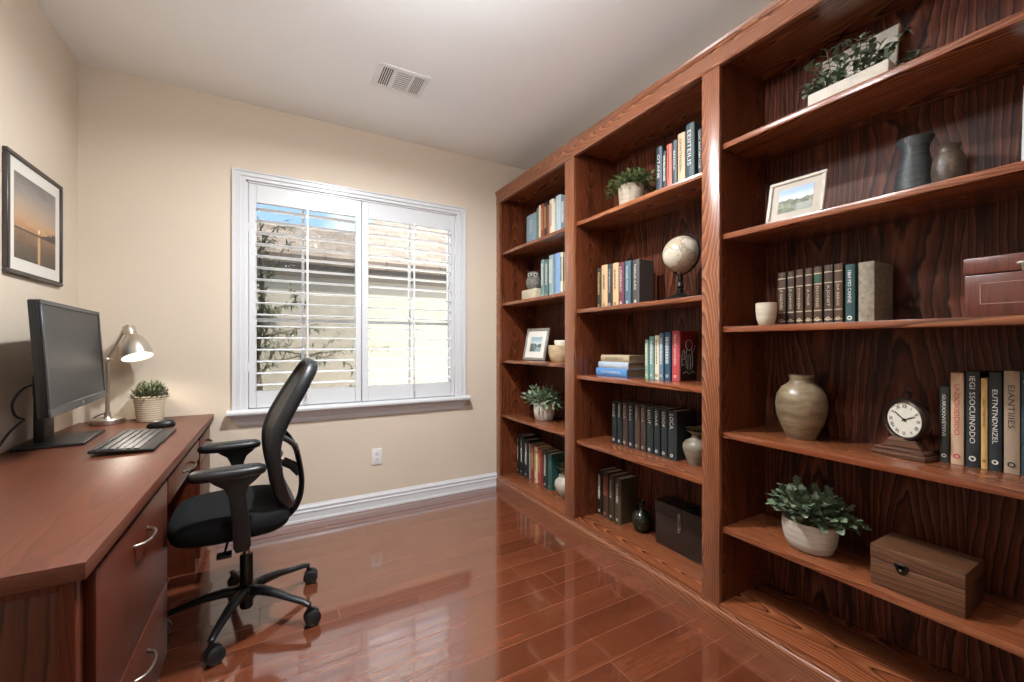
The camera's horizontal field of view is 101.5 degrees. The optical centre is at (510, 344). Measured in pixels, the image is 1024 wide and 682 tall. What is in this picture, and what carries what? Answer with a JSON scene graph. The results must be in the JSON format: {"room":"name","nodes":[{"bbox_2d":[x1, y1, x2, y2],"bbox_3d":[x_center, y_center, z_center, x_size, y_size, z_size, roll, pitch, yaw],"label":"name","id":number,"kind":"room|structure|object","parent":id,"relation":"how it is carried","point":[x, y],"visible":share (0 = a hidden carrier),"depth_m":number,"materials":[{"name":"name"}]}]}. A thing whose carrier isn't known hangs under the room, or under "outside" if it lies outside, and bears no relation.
{"room":"home office","nodes":[
{"label":"home office","id":0,"kind":"room"},
{"bbox_2d":[0,0,77,453],"bbox_3d":[-1.337,-0.172,0.342,0.120,2.745,4.653,0,0,-30],"label":"wall","id":1,"kind":"structure","parent":0,"point":[39,72],"depth_m":1.85,"materials":[{"name":"beige paint"}]},
{"bbox_2d":[2,145,62,286],"bbox_3d":[-2.123,-0.536,1.872,0.018,0.500,0.500,0,0,-30],"label":"framed picture","id":2,"kind":"object","parent":1,"relation":"attached to","point":[32,202],"visible":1,"depth_m":1.83,"materials":[{"name":"brown wood"}]},
{"bbox_2d":[14,170,54,269],"bbox_3d":[-2.122,-0.536,1.873,0.001,0.356,0.370,0,0,-30],"label":"print","id":3,"kind":"object","parent":2,"relation":"attached to","point":[34,203],"depth_m":1.85},
{"bbox_2d":[133,395,166,421],"bbox_3d":[-2.035,0.359,2.362,0.147,0.140,0.147,0,0,-30],"label":"pot","id":4,"kind":"object","parent":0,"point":[148,408],"depth_m":2.31,"materials":[{"name":"wicker"}]},
{"bbox_2d":[78,62,526,504],"bbox_3d":[-1.124,-0.172,3.067,2.935,2.745,0.120,0,0,-30],"label":"wall","id":5,"kind":"structure","parent":0,"point":[156,160],"depth_m":2.60,"materials":[{"name":"beige paint"}]},
{"bbox_2d":[226,167,470,426],"bbox_3d":[-1.079,-0.290,3.053,1.640,1.636,0.190,0,0,-30],"label":"window","id":6,"kind":"structure","parent":5,"relation":"in","point":[241,414],"depth_m":2.91,"materials":[{"name":"white paint"}]},
{"bbox_2d":[248,183,360,407],"bbox_3d":[-1.385,-0.312,2.857,0.698,1.448,0.112,0,0,-30],"label":"shutter panel","id":7,"kind":"object","parent":6,"relation":"attached to","point":[258,194],"visible":0.96,"depth_m":2.81,"materials":[{"name":"white paint"}]},
{"bbox_2d":[361,201,454,400],"bbox_3d":[-0.765,-0.312,3.208,0.720,1.448,0.112,0,0,-30],"label":"shutter panel","id":8,"kind":"object","parent":6,"relation":"attached to","point":[371,211],"visible":1,"depth_m":3.17,"materials":[{"name":"white paint"}]},
{"bbox_2d":[283,472,496,525],"bbox_3d":[-0.967,1.144,3.076,1.947,0.112,0.020,0,0,-30],"label":"baseboard","id":9,"kind":"structure","parent":5,"relation":"attached to","point":[348,505],"depth_m":3.10,"materials":[{"name":"white paint"}]},
{"bbox_2d":[35,0,774,169],"bbox_3d":[-0.008,-1.605,1.095,3.175,0.120,4.653,0,0,-30],"label":"ceiling","id":10,"kind":"structure","parent":0,"point":[512,82],"depth_m":2.20,"materials":[{"name":"paint"}]},
{"bbox_2d":[371,61,430,97],"bbox_3d":[-0.645,-1.539,2.449,0.294,0.012,0.224,0,0,-30],"label":"ceiling vent","id":11,"kind":"object","parent":10,"relation":"in","point":[388,76],"visible":1,"depth_m":2.44,"materials":[{"name":"white metal"}]},
{"bbox_2d":[157,486,802,681],"bbox_3d":[-0.008,1.250,1.095,3.175,0.100,4.653,0,0,-30],"label":"floor","id":12,"kind":"structure","parent":0,"point":[479,585],"depth_m":1.84,"materials":[{"name":"brown wood"}]},
{"bbox_2d":[0,414,213,681],"bbox_3d":[-1.598,0.815,1.563,0.625,0.770,2.027,0,0,-30],"label":"desk","id":13,"kind":"object","parent":12,"relation":"on","point":[87,556],"visible":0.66,"depth_m":1.10,"materials":[{"name":"brown wood"}]},
{"bbox_2d":[0,299,105,451],"bbox_3d":[-1.964,0.132,1.810,0.218,0.595,0.782,0,0,-33],"label":"computer monitor","id":14,"kind":"object","parent":13,"relation":"on","point":[67,351],"visible":1,"depth_m":1.74,"materials":[{"name":"black plastic"}]},
{"bbox_2d":[88,324,153,425],"bbox_3d":[-2.128,0.158,2.277,0.310,0.542,0.146,0,0,-9],"label":"desk lamp","id":15,"kind":"object","parent":13,"relation":"on","point":[133,347],"visible":0.99,"depth_m":2.27,"materials":[{"name":"silver metal"}]},
{"bbox_2d":[87,428,175,453],"bbox_3d":[-1.628,0.415,1.827,0.196,0.028,0.464,0,0,-30],"label":"keyboard","id":16,"kind":"object","parent":13,"relation":"on","point":[135,440],"visible":1,"depth_m":1.76,"materials":[{"name":"black plastic"}]},
{"bbox_2d":[129,380,168,421],"bbox_3d":[-2.033,0.313,2.361,0.179,0.233,0.180,0,0,-30],"label":"potted succulent","id":17,"kind":"object","parent":13,"relation":"on","point":[149,404],"visible":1,"depth_m":2.32,"materials":[{"name":"green plant"}]},
{"bbox_2d":[146,419,175,428],"bbox_3d":[-1.809,0.410,2.165,0.118,0.037,0.064,0,0,-36],"label":"computer mouse","id":18,"kind":"object","parent":13,"relation":"on","point":[163,423],"visible":1,"depth_m":2.15,"materials":[{"name":"black plastic"}]},
{"bbox_2d":[167,358,320,665],"bbox_3d":[-1.173,0.632,1.840,0.637,1.134,0.603,0,0,-33],"label":"office chair","id":19,"kind":"object","parent":12,"relation":"on","point":[239,512],"visible":0.94,"depth_m":1.74,"materials":[{"name":"black plastic"}]},
{"bbox_2d":[495,0,1023,681],"bbox_3d":[0.824,-0.044,2.232,0.363,2.489,3.253,0,0,-30],"label":"bookcase","id":20,"kind":"object","parent":12,"relation":"on","point":[816,618],"visible":0.88,"depth_m":1.71,"materials":[{"name":"brown wood"}]},
{"bbox_2d":[520,433,536,475],"bbox_3d":[0.148,0.934,3.555,0.141,0.330,0.069,0,0,-30],"label":"book","id":21,"kind":"object","parent":20,"relation":"on","point":[524,436],"visible":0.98,"depth_m":3.52,"materials":[{"name":"paper"}]},
{"bbox_2d":[522,270,540,299],"bbox_3d":[0.183,-0.474,3.408,0.122,0.256,0.210,0,0,-30],"label":"ornament","id":22,"kind":"object","parent":20,"relation":"on","point":[533,282],"visible":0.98,"depth_m":3.36,"materials":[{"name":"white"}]},
{"bbox_2d":[527,212,536,241],"bbox_3d":[0.219,-0.902,3.368,0.141,0.262,0.145,0,0,-30],"label":"book","id":23,"kind":"object","parent":20,"relation":"on","point":[531,219],"visible":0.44,"depth_m":3.31,"materials":[{"name":"paper"}]},
{"bbox_2d":[524,437,541,477],"bbox_3d":[0.183,0.944,3.492,0.141,0.310,0.066,0,0,-30],"label":"book","id":24,"kind":"object","parent":20,"relation":"on","point":[536,439],"visible":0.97,"depth_m":3.45,"materials":[{"name":"paper"}]},
{"bbox_2d":[523,328,550,360],"bbox_3d":[0.219,0.001,3.350,0.113,0.256,0.285,0,0,-34],"label":"picture frame","id":25,"kind":"object","parent":20,"relation":"on","point":[536,343],"visible":1,"depth_m":3.33,"materials":[{"name":"grey metal"}]},
{"bbox_2d":[529,337,542,351],"bbox_3d":[0.200,0.000,3.337,0.002,0.118,0.145,14,-8,-33],"label":"print","id":26,"kind":"object","parent":25,"relation":"attached to","point":[535,346],"depth_m":3.33},
{"bbox_2d":[534,444,550,482],"bbox_3d":[0.255,0.958,3.365,0.141,0.282,0.045,0,0,-30],"label":"book","id":27,"kind":"object","parent":20,"relation":"on","point":[547,445],"visible":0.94,"depth_m":3.33,"materials":[{"name":"paper"}]},
{"bbox_2d":[522,383,563,420],"bbox_3d":[0.249,0.443,3.264,0.280,0.287,0.450,0,0,-27],"label":"potted plant","id":28,"kind":"object","parent":20,"relation":"on","point":[544,402],"visible":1,"depth_m":3.20,"materials":[{"name":"green plant"}]},
{"bbox_2d":[549,255,554,294],"bbox_3d":[0.354,-0.502,3.129,0.141,0.312,0.056,0,0,-30],"label":"book","id":29,"kind":"object","parent":20,"relation":"on","point":[551,257],"visible":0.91,"depth_m":3.08,"materials":[{"name":"paper"}]},
{"bbox_2d":[544,449,561,487],"bbox_3d":[0.322,0.961,3.248,0.141,0.276,0.053,0,0,-30],"label":"book","id":30,"kind":"object","parent":20,"relation":"on","point":[546,452],"visible":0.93,"depth_m":3.21,"materials":[{"name":"paper"}]},
{"bbox_2d":[548,451,564,490],"bbox_3d":[0.350,0.963,3.197,0.141,0.272,0.055,0,0,-30],"label":"book","id":31,"kind":"object","parent":20,"relation":"on","point":[554,458],"visible":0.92,"depth_m":3.16,"materials":[{"name":"paper"}]},
{"bbox_2d":[548,340,564,361],"bbox_3d":[0.354,0.050,3.029,0.166,0.158,0.166,0,0,-30],"label":"planter","id":32,"kind":"object","parent":20,"relation":"on","point":[556,352],"visible":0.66,"depth_m":2.96,"materials":[{"name":"beige ceramic"}]},
{"bbox_2d":[555,252,560,293],"bbox_3d":[0.393,-0.502,3.062,0.141,0.313,0.067,0,0,-30],"label":"book","id":33,"kind":"object","parent":20,"relation":"on","point":[557,255],"visible":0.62,"depth_m":3.02,"materials":[{"name":"paper"}]},
{"bbox_2d":[554,461,564,496],"bbox_3d":[0.392,0.965,3.042,0.154,0.268,0.159,0,0,-30],"label":"potted plant","id":34,"kind":"object","parent":20,"relation":"on","point":[559,484],"visible":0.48,"depth_m":3.00,"materials":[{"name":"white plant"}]},
{"bbox_2d":[554,473,564,496],"bbox_3d":[0.394,1.023,3.040,0.154,0.152,0.154,0,0,-30],"label":"jar","id":35,"kind":"object","parent":20,"relation":"on","point":[559,484],"depth_m":2.99,"materials":[{"name":"ceramic"}]},
{"bbox_2d":[556,194,564,230],"bbox_3d":[0.397,-0.922,3.053,0.141,0.302,0.062,0,0,-30],"label":"book","id":36,"kind":"object","parent":20,"relation":"on","point":[558,198],"visible":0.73,"depth_m":3.01,"materials":[{"name":"paper"}]},
{"bbox_2d":[602,264,607,306],"bbox_3d":[0.637,-0.356,2.630,0.141,0.271,0.054,0,0,-30],"label":"book","id":37,"kind":"object","parent":20,"relation":"on","point":[604,267],"visible":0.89,"depth_m":2.58,"materials":[{"name":"paper"}]},
{"bbox_2d":[598,466,616,514],"bbox_3d":[0.635,0.957,2.744,0.151,0.285,0.041,0,0,-30],"label":"book","id":38,"kind":"object","parent":20,"relation":"on","point":[600,471],"visible":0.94,"depth_m":2.70,"materials":[{"name":"paper"}]},
{"bbox_2d":[608,264,612,305],"bbox_3d":[0.661,-0.355,2.587,0.141,0.268,0.038,0,0,-30],"label":"book","id":39,"kind":"object","parent":20,"relation":"on","point":[610,266],"visible":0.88,"depth_m":2.54,"materials":[{"name":"paper"}]},
{"bbox_2d":[603,468,624,517],"bbox_3d":[0.661,0.957,2.699,0.151,0.284,0.047,0,0,-30],"label":"book","id":40,"kind":"object","parent":20,"relation":"on","point":[605,473],"visible":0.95,"depth_m":2.66,"materials":[{"name":"paper"}]},
{"bbox_2d":[613,262,618,304],"bbox_3d":[0.684,-0.354,2.546,0.141,0.267,0.048,0,0,-30],"label":"book","id":41,"kind":"object","parent":20,"relation":"on","point":[615,265],"visible":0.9,"depth_m":2.50,"materials":[{"name":"paper"}]},
{"bbox_2d":[609,471,630,520],"bbox_3d":[0.688,0.959,2.651,0.151,0.280,0.046,0,0,-30],"label":"book","id":42,"kind":"object","parent":20,"relation":"on","point":[611,476],"visible":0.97,"depth_m":2.61,"materials":[{"name":"paper"}]},
{"bbox_2d":[596,367,644,376],"bbox_3d":[0.684,0.171,2.612,0.166,0.046,0.268,0,0,-30],"label":"book","id":43,"kind":"object","parent":20,"relation":"on","point":[599,371],"visible":0.96,"depth_m":2.52,"materials":[{"name":"blue paper"}]},
{"bbox_2d":[598,361,644,369],"bbox_3d":[0.692,0.128,2.598,0.166,0.041,0.256,0,0,-30],"label":"book","id":44,"kind":"object","parent":43,"relation":"on","point":[602,364],"visible":0.96,"depth_m":2.51,"materials":[{"name":"white paper"}]},
{"bbox_2d":[601,354,644,362],"bbox_3d":[0.700,0.087,2.585,0.166,0.041,0.240,0,0,-30],"label":"book","id":45,"kind":"object","parent":44,"relation":"on","point":[617,357],"visible":0.96,"depth_m":2.50,"materials":[{"name":"beige paper"}]},
{"bbox_2d":[612,399,629,443],"bbox_3d":[0.694,0.477,2.600,0.151,0.257,0.038,0,0,-30],"label":"book","id":46,"kind":"object","parent":20,"relation":"on","point":[614,403],"visible":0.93,"depth_m":2.56,"materials":[{"name":"paper"}]},
{"bbox_2d":[619,262,624,304],"bbox_3d":[0.709,-0.352,2.503,0.141,0.262,0.040,0,0,-30],"label":"book","id":47,"kind":"object","parent":20,"relation":"on","point":[621,264],"visible":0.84,"depth_m":2.46,"materials":[{"name":"paper"}]},
{"bbox_2d":[617,400,634,444],"bbox_3d":[0.716,0.477,2.560,0.151,0.257,0.034,0,0,-30],"label":"book","id":48,"kind":"object","parent":20,"relation":"on","point":[620,403],"visible":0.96,"depth_m":2.52,"materials":[{"name":"paper"}]},
{"bbox_2d":[615,474,637,524],"bbox_3d":[0.716,0.962,2.602,0.151,0.275,0.053,0,0,-30],"label":"book","id":49,"kind":"object","parent":20,"relation":"on","point":[626,486],"visible":0.98,"depth_m":2.57,"materials":[{"name":"paper"}]},
{"bbox_2d":[625,260,632,303],"bbox_3d":[0.734,-0.352,2.459,0.141,0.262,0.048,0,0,-30],"label":"book","id":50,"kind":"object","parent":20,"relation":"on","point":[628,264],"visible":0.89,"depth_m":2.42,"materials":[{"name":"paper"}]},
{"bbox_2d":[604,167,655,204],"bbox_3d":[0.694,-0.891,2.435,0.288,0.237,0.334,0,0,1],"label":"potted plant","id":51,"kind":"object","parent":20,"relation":"on","point":[633,186],"visible":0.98,"depth_m":2.36,"materials":[{"name":"green plant"}]},
{"bbox_2d":[623,401,639,446],"bbox_3d":[0.739,0.476,2.520,0.151,0.258,0.040,0,0,-30],"label":"book","id":52,"kind":"object","parent":20,"relation":"on","point":[625,404],"visible":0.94,"depth_m":2.48,"materials":[{"name":"paper"}]},
{"bbox_2d":[629,401,649,447],"bbox_3d":[0.762,0.475,2.479,0.151,0.260,0.036,0,0,-30],"label":"book","id":53,"kind":"object","parent":20,"relation":"on","point":[631,405],"visible":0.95,"depth_m":2.44,"materials":[{"name":"paper"}]},
{"bbox_2d":[631,500,651,532],"bbox_3d":[0.770,1.012,2.467,0.116,0.175,0.116,0,0,-30],"label":"vase","id":54,"kind":"object","parent":20,"relation":"on","point":[641,519],"visible":1,"depth_m":2.43,"materials":[{"name":"black ceramic"}]},
{"bbox_2d":[633,259,653,302],"bbox_3d":[0.756,-0.350,2.400,0.121,0.258,0.051,0,0,-30],"label":"book","id":55,"kind":"object","parent":20,"relation":"on","point":[643,270],"visible":0.94,"depth_m":2.38,"materials":[{"name":"paper"}]},
{"bbox_2d":[635,402,655,449],"bbox_3d":[0.786,0.475,2.438,0.151,0.260,0.037,0,0,-30],"label":"book","id":56,"kind":"object","parent":20,"relation":"on","point":[637,406],"visible":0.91,"depth_m":2.40,"materials":[{"name":"paper"}]},
{"bbox_2d":[645,340,649,378],"bbox_3d":[0.825,0.084,2.409,0.131,0.221,0.025,0,0,-30],"label":"book","id":57,"kind":"object","parent":20,"relation":"on","point":[647,342],"visible":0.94,"depth_m":2.37,"materials":[{"name":"paper"}]},
{"bbox_2d":[641,403,662,451],"bbox_3d":[0.808,0.475,2.399,0.151,0.260,0.036,0,0,-30],"label":"book","id":58,"kind":"object","parent":20,"relation":"on","point":[643,407],"visible":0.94,"depth_m":2.36,"materials":[{"name":"paper"}]},
{"bbox_2d":[650,336,654,378],"bbox_3d":[0.842,0.075,2.378,0.131,0.238,0.029,0,0,-30],"label":"book","id":59,"kind":"object","parent":20,"relation":"on","point":[652,338],"visible":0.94,"depth_m":2.34,"materials":[{"name":"paper"}]},
{"bbox_2d":[655,335,658,379],"bbox_3d":[0.861,0.073,2.346,0.131,0.243,0.028,0,0,-30],"label":"book","id":60,"kind":"object","parent":20,"relation":"on","point":[656,336],"visible":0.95,"depth_m":2.31,"materials":[{"name":"paper"}]},
{"bbox_2d":[647,405,670,453],"bbox_3d":[0.831,0.476,2.357,0.151,0.258,0.043,0,0,-30],"label":"book","id":61,"kind":"object","parent":20,"relation":"on","point":[650,409],"visible":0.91,"depth_m":2.31,"materials":[{"name":"paper"}]},
{"bbox_2d":[656,146,666,189],"bbox_3d":[0.846,-0.911,2.260,0.141,0.277,0.040,0,0,-30],"label":"book","id":62,"kind":"object","parent":20,"relation":"on","point":[659,151],"visible":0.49,"depth_m":2.22,"materials":[{"name":"paper"}]},
{"bbox_2d":[659,333,664,379],"bbox_3d":[0.876,0.067,2.319,0.131,0.255,0.026,0,0,-30],"label":"book","id":63,"kind":"object","parent":20,"relation":"on","point":[661,335],"visible":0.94,"depth_m":2.28,"materials":[{"name":"paper"}]},
{"bbox_2d":[654,406,677,455],"bbox_3d":[0.856,0.476,2.313,0.151,0.258,0.038,0,0,-30],"label":"book","id":64,"kind":"object","parent":20,"relation":"on","point":[657,410],"visible":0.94,"depth_m":2.27,"materials":[{"name":"paper"}]},
{"bbox_2d":[665,332,671,380],"bbox_3d":[0.896,0.064,2.284,0.131,0.260,0.035,0,0,-30],"label":"book","id":65,"kind":"object","parent":20,"relation":"on","point":[668,335],"visible":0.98,"depth_m":2.25,"materials":[{"name":"paper"}]},
{"bbox_2d":[667,143,672,185],"bbox_3d":[0.878,-0.905,2.203,0.141,0.264,0.033,0,0,-30],"label":"book","id":66,"kind":"object","parent":20,"relation":"on","point":[669,146],"visible":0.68,"depth_m":2.16,"materials":[{"name":"paper"}]},
{"bbox_2d":[661,406,684,457],"bbox_3d":[0.880,0.475,2.272,0.151,0.260,0.039,0,0,-30],"label":"book","id":67,"kind":"object","parent":20,"relation":"on","point":[664,411],"visible":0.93,"depth_m":2.23,"materials":[{"name":"paper"}]},
{"bbox_2d":[673,140,677,182],"bbox_3d":[0.895,-0.907,2.173,0.141,0.269,0.026,0,0,-30],"label":"book","id":68,"kind":"object","parent":20,"relation":"on","point":[675,142],"visible":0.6,"depth_m":2.13,"materials":[{"name":"paper"}]},
{"bbox_2d":[655,495,701,564],"bbox_3d":[0.938,0.970,2.215,0.146,0.258,0.336,0,0,-30],"label":"storage chest","id":69,"kind":"object","parent":20,"relation":"on","point":[678,520],"visible":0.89,"depth_m":2.20,"materials":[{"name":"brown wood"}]},
{"bbox_2d":[668,408,694,460],"bbox_3d":[0.906,0.477,2.226,0.151,0.256,0.055,0,0,-30],"label":"book","id":70,"kind":"object","parent":20,"relation":"on","point":[678,419],"visible":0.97,"depth_m":2.19,"materials":[{"name":"paper"}]},
{"bbox_2d":[663,229,700,298],"bbox_3d":[0.866,-0.398,2.124,0.182,0.354,0.182,0,0,14],"label":"desk globe","id":71,"kind":"object","parent":20,"relation":"on","point":[681,253],"visible":0.97,"depth_m":2.07,"materials":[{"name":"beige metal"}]},
{"bbox_2d":[678,132,685,180],"bbox_3d":[0.914,-0.917,2.139,0.141,0.289,0.042,0,0,-30],"label":"book","id":72,"kind":"object","parent":20,"relation":"on","point":[682,136],"visible":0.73,"depth_m":2.10,"materials":[{"name":"paper"}]},
{"bbox_2d":[672,331,695,380],"bbox_3d":[0.926,0.062,2.239,0.139,0.265,0.050,0,0,-30],"label":"book","id":73,"kind":"object","parent":20,"relation":"on","point":[683,342],"visible":1,"depth_m":2.21,"materials":[{"name":"paper"}]},
{"bbox_2d":[683,426,701,465],"bbox_3d":[0.936,0.511,2.113,0.128,0.189,0.128,0,0,-30],"label":"vase","id":74,"kind":"object","parent":20,"relation":"on","point":[692,447],"visible":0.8,"depth_m":2.08,"materials":[{"name":"grey ceramic"}]},
{"bbox_2d":[686,122,701,177],"bbox_3d":[0.939,-0.930,2.096,0.141,0.315,0.048,0,0,-30],"label":"book","id":75,"kind":"object","parent":20,"relation":"on","point":[692,128],"visible":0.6,"depth_m":2.05,"materials":[{"name":"paper"}]},
{"bbox_2d":[698,128,701,172],"bbox_3d":[0.967,-0.904,2.046,0.141,0.262,0.020,0,0,-30],"label":"book","id":76,"kind":"object","parent":20,"relation":"on","point":[699,130],"visible":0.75,"depth_m":2.01,"materials":[{"name":"paper"}]},
{"bbox_2d":[755,302,776,324],"bbox_3d":[1.034,-0.121,1.695,0.075,0.091,0.075,0,0,-30],"label":"ceramic cup","id":77,"kind":"object","parent":20,"relation":"on","point":[766,312],"visible":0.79,"depth_m":1.67,"materials":[{"name":"beige ceramic"}]},
{"bbox_2d":[778,272,787,324],"bbox_3d":[1.167,-0.184,1.743,0.152,0.216,0.029,0,0,-30],"label":"book","id":78,"kind":"object","parent":20,"relation":"on","point":[782,277],"visible":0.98,"depth_m":1.70,"materials":[{"name":"leather"}]},
{"bbox_2d":[787,271,795,323],"bbox_3d":[1.184,-0.184,1.713,0.152,0.217,0.024,0,0,-30],"label":"book","id":79,"kind":"object","parent":20,"relation":"on","point":[791,287],"visible":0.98,"depth_m":1.67,"materials":[{"name":"leather"}]},
{"bbox_2d":[765,169,828,223],"bbox_3d":[1.117,-0.558,1.626,0.106,0.175,0.196,0,0,-34],"label":"picture frame","id":80,"kind":"object","parent":20,"relation":"on","point":[805,194],"visible":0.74,"depth_m":1.60,"materials":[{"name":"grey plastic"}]},
{"bbox_2d":[777,182,814,214],"bbox_3d":[1.095,-0.559,1.611,0.001,0.098,0.118,17,-9,-32],"label":"print","id":81,"kind":"object","parent":80,"relation":"attached to","point":[801,197],"depth_m":1.61},
{"bbox_2d":[796,269,804,323],"bbox_3d":[1.200,-0.185,1.685,0.152,0.219,0.025,0,0,-30],"label":"book","id":82,"kind":"object","parent":20,"relation":"on","point":[800,274],"visible":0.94,"depth_m":1.65,"materials":[{"name":"leather"}]},
{"bbox_2d":[775,374,828,439],"bbox_3d":[1.167,0.249,1.683,0.178,0.251,0.178,0,0,-30],"label":"vase","id":83,"kind":"object","parent":20,"relation":"on","point":[802,406],"visible":1,"depth_m":1.63,"materials":[{"name":"ceramic"}]},
{"bbox_2d":[805,268,813,322],"bbox_3d":[1.216,-0.185,1.657,0.152,0.219,0.024,0,0,-30],"label":"book","id":84,"kind":"object","parent":20,"relation":"on","point":[809,272],"visible":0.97,"depth_m":1.62,"materials":[{"name":"leather"}]},
{"bbox_2d":[765,475,871,555],"bbox_3d":[1.142,0.647,1.580,0.241,0.262,0.340,0,0,-30],"label":"potted plant","id":85,"kind":"object","parent":20,"relation":"on","point":[809,526],"visible":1,"depth_m":1.54,"materials":[{"name":"green plant"}]},
{"bbox_2d":[814,266,823,322],"bbox_3d":[1.231,-0.186,1.630,0.152,0.220,0.027,0,0,-30],"label":"book","id":86,"kind":"object","parent":20,"relation":"on","point":[818,271],"visible":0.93,"depth_m":1.59,"materials":[{"name":"leather"}]},
{"bbox_2d":[824,264,834,322],"bbox_3d":[1.248,-0.186,1.599,0.152,0.221,0.027,0,0,-30],"label":"book","id":87,"kind":"object","parent":20,"relation":"on","point":[829,274],"visible":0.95,"depth_m":1.56,"materials":[{"name":"leather"}]},
{"bbox_2d":[834,263,847,321],"bbox_3d":[1.264,-0.186,1.571,0.152,0.220,0.025,0,0,-30],"label":"book","id":88,"kind":"object","parent":20,"relation":"on","point":[840,269],"visible":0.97,"depth_m":1.53,"materials":[{"name":"leather"}]},
{"bbox_2d":[846,264,858,321],"bbox_3d":[1.286,-0.182,1.543,0.161,0.212,0.028,0,0,-30],"label":"book","id":89,"kind":"object","parent":20,"relation":"on","point":[852,270],"visible":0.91,"depth_m":1.50,"materials":[{"name":"paper"}]},
{"bbox_2d":[822,23,899,85],"bbox_3d":[1.307,-0.999,1.584,0.057,0.288,0.240,0,0,-30],"label":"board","id":90,"kind":"object","parent":20,"relation":"on","point":[893,31],"visible":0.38,"depth_m":1.53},
{"bbox_2d":[798,17,929,105],"bbox_3d":[1.200,-0.963,1.456,0.120,0.214,0.362,0,0,-30],"label":"planter box","id":91,"kind":"object","parent":20,"relation":"on","point":[821,92],"visible":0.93,"depth_m":1.45,"materials":[{"name":"white wood"}]},
{"bbox_2d":[859,261,892,320],"bbox_3d":[1.310,-0.182,1.503,0.160,0.213,0.045,0,0,-30],"label":"book","id":92,"kind":"object","parent":20,"relation":"on","point":[875,277],"visible":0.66,"depth_m":1.47,"materials":[{"name":"fabric"}]},
{"bbox_2d":[871,385,939,462],"bbox_3d":[1.325,0.256,1.404,0.096,0.237,0.150,0,0,-19],"label":"mantel clock","id":93,"kind":"object","parent":20,"relation":"on","point":[908,421],"visible":1,"depth_m":1.38,"materials":[{"name":"brown wood"}]},
{"bbox_2d":[893,132,934,191],"bbox_3d":[1.333,-0.573,1.381,0.106,0.204,0.106,0,0,-30],"label":"vase","id":94,"kind":"object","parent":20,"relation":"on","point":[914,168],"visible":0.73,"depth_m":1.35,"materials":[{"name":"ceramic"}]},
{"bbox_2d":[870,532,983,618],"bbox_3d":[1.301,0.714,1.317,0.181,0.128,0.218,0,0,-30],"label":"box","id":95,"kind":"object","parent":20,"relation":"on","point":[950,581],"visible":1,"depth_m":1.27,"materials":[{"name":"brown wood"}]},
{"bbox_2d":[940,385,950,462],"bbox_3d":[1.430,0.254,1.360,0.131,0.240,0.021,0,0,-30],"label":"book","id":96,"kind":"object","parent":20,"relation":"on","point":[945,391],"visible":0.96,"depth_m":1.33,"materials":[{"name":"paper"}]},
{"bbox_2d":[931,142,966,182],"bbox_3d":[1.342,-0.540,1.283,0.078,0.138,0.078,0,0,-30],"label":"pot","id":97,"kind":"object","parent":20,"relation":"on","point":[950,161],"visible":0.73,"depth_m":1.26,"materials":[{"name":"ceramic"}]},
{"bbox_2d":[951,371,965,464],"bbox_3d":[1.444,0.232,1.335,0.131,0.285,0.028,0,0,-30],"label":"book","id":98,"kind":"object","parent":20,"relation":"on","point":[958,379],"visible":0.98,"depth_m":1.30,"materials":[{"name":"paper"}]},
{"bbox_2d":[966,370,991,467],"bbox_3d":[1.461,0.229,1.306,0.131,0.291,0.029,0,0,-30],"label":"book","id":99,"kind":"object","parent":20,"relation":"on","point":[973,378],"visible":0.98,"depth_m":1.27,"materials":[{"name":"paper"}]},
{"bbox_2d":[981,377,988,469],"bbox_3d":[1.473,0.238,1.285,0.131,0.272,0.013,0,0,-30],"label":"book","id":100,"kind":"object","parent":20,"relation":"on","point":[984,381],"visible":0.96,"depth_m":1.25,"materials":[{"name":"paper"}]},
{"bbox_2d":[963,252,1023,316],"bbox_3d":[1.405,-0.158,1.127,0.178,0.164,0.222,0,0,-30],"label":"box","id":101,"kind":"object","parent":20,"relation":"on","point":[994,285],"visible":0.93,"depth_m":1.13,"materials":[{"name":"red wood"}]},
{"bbox_2d":[989,371,1003,471],"bbox_3d":[1.484,0.229,1.266,0.131,0.291,0.025,0,0,-30],"label":"book","id":102,"kind":"object","parent":20,"relation":"on","point":[996,379],"visible":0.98,"depth_m":1.23,"materials":[{"name":"paper"}]},
{"bbox_2d":[1004,369,1023,474],"bbox_3d":[1.499,0.226,1.238,0.131,0.297,0.030,0,0,-30],"label":"book","id":103,"kind":"object","parent":20,"relation":"on","point":[1012,378],"visible":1,"depth_m":1.21,"materials":[{"name":"paper"}]},
{"bbox_2d":[1021,373,1023,475],"bbox_3d":[1.514,0.228,1.212,0.130,0.293,0.025,0,0,-30],"label":"book","id":104,"kind":"object","parent":20,"relation":"on","point":[1022,374],"visible":1,"depth_m":1.19,"materials":[{"name":"paper"}]},
{"bbox_2d":[782,512,838,555],"bbox_3d":[1.137,0.723,1.595,0.147,0.110,0.184,0,0,-30],"label":"pot","id":105,"kind":"object","parent":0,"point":[805,536],"depth_m":1.54,"materials":[{"name":"ceramic"}]},
{"label":"outside","id":106,"kind":"structure","parent":0,"visible":0},
{"bbox_3d":[-4.754,1.500,8.400,28.000,0.100,12.697,0,0,-30],"label":"ground","id":107,"kind":"structure","parent":106,"visible":0},
{"bbox_2d":[257,304,281,389],"bbox_3d":[-3.219,0.485,4.957,0.880,1.930,0.600,0,0,-30],"label":"pillar","id":108,"kind":"structure","parent":107,"relation":"on","point":[269,378],"depth_m":4.89,"materials":[{"name":"grey paint"}]},
{"bbox_2d":[257,217,389,390],"bbox_3d":[-2.071,0.038,4.084,1.846,2.826,0.829,0,0,-30],"label":"shrub","id":109,"kind":"object","parent":107,"relation":"on","point":[261,297],"visible":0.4,"depth_m":3.96,"materials":[{"name":"green plant"}]},
{"bbox_2d":[257,220,446,389],"bbox_3d":[-4.185,-1.395,8.410,18.000,5.690,6.040,0,0,-30],"label":"house","id":110,"kind":"structure","parent":107,"relation":"on","point":[287,264],"depth_m":6.27,"materials":[{"name":"beige paint"}]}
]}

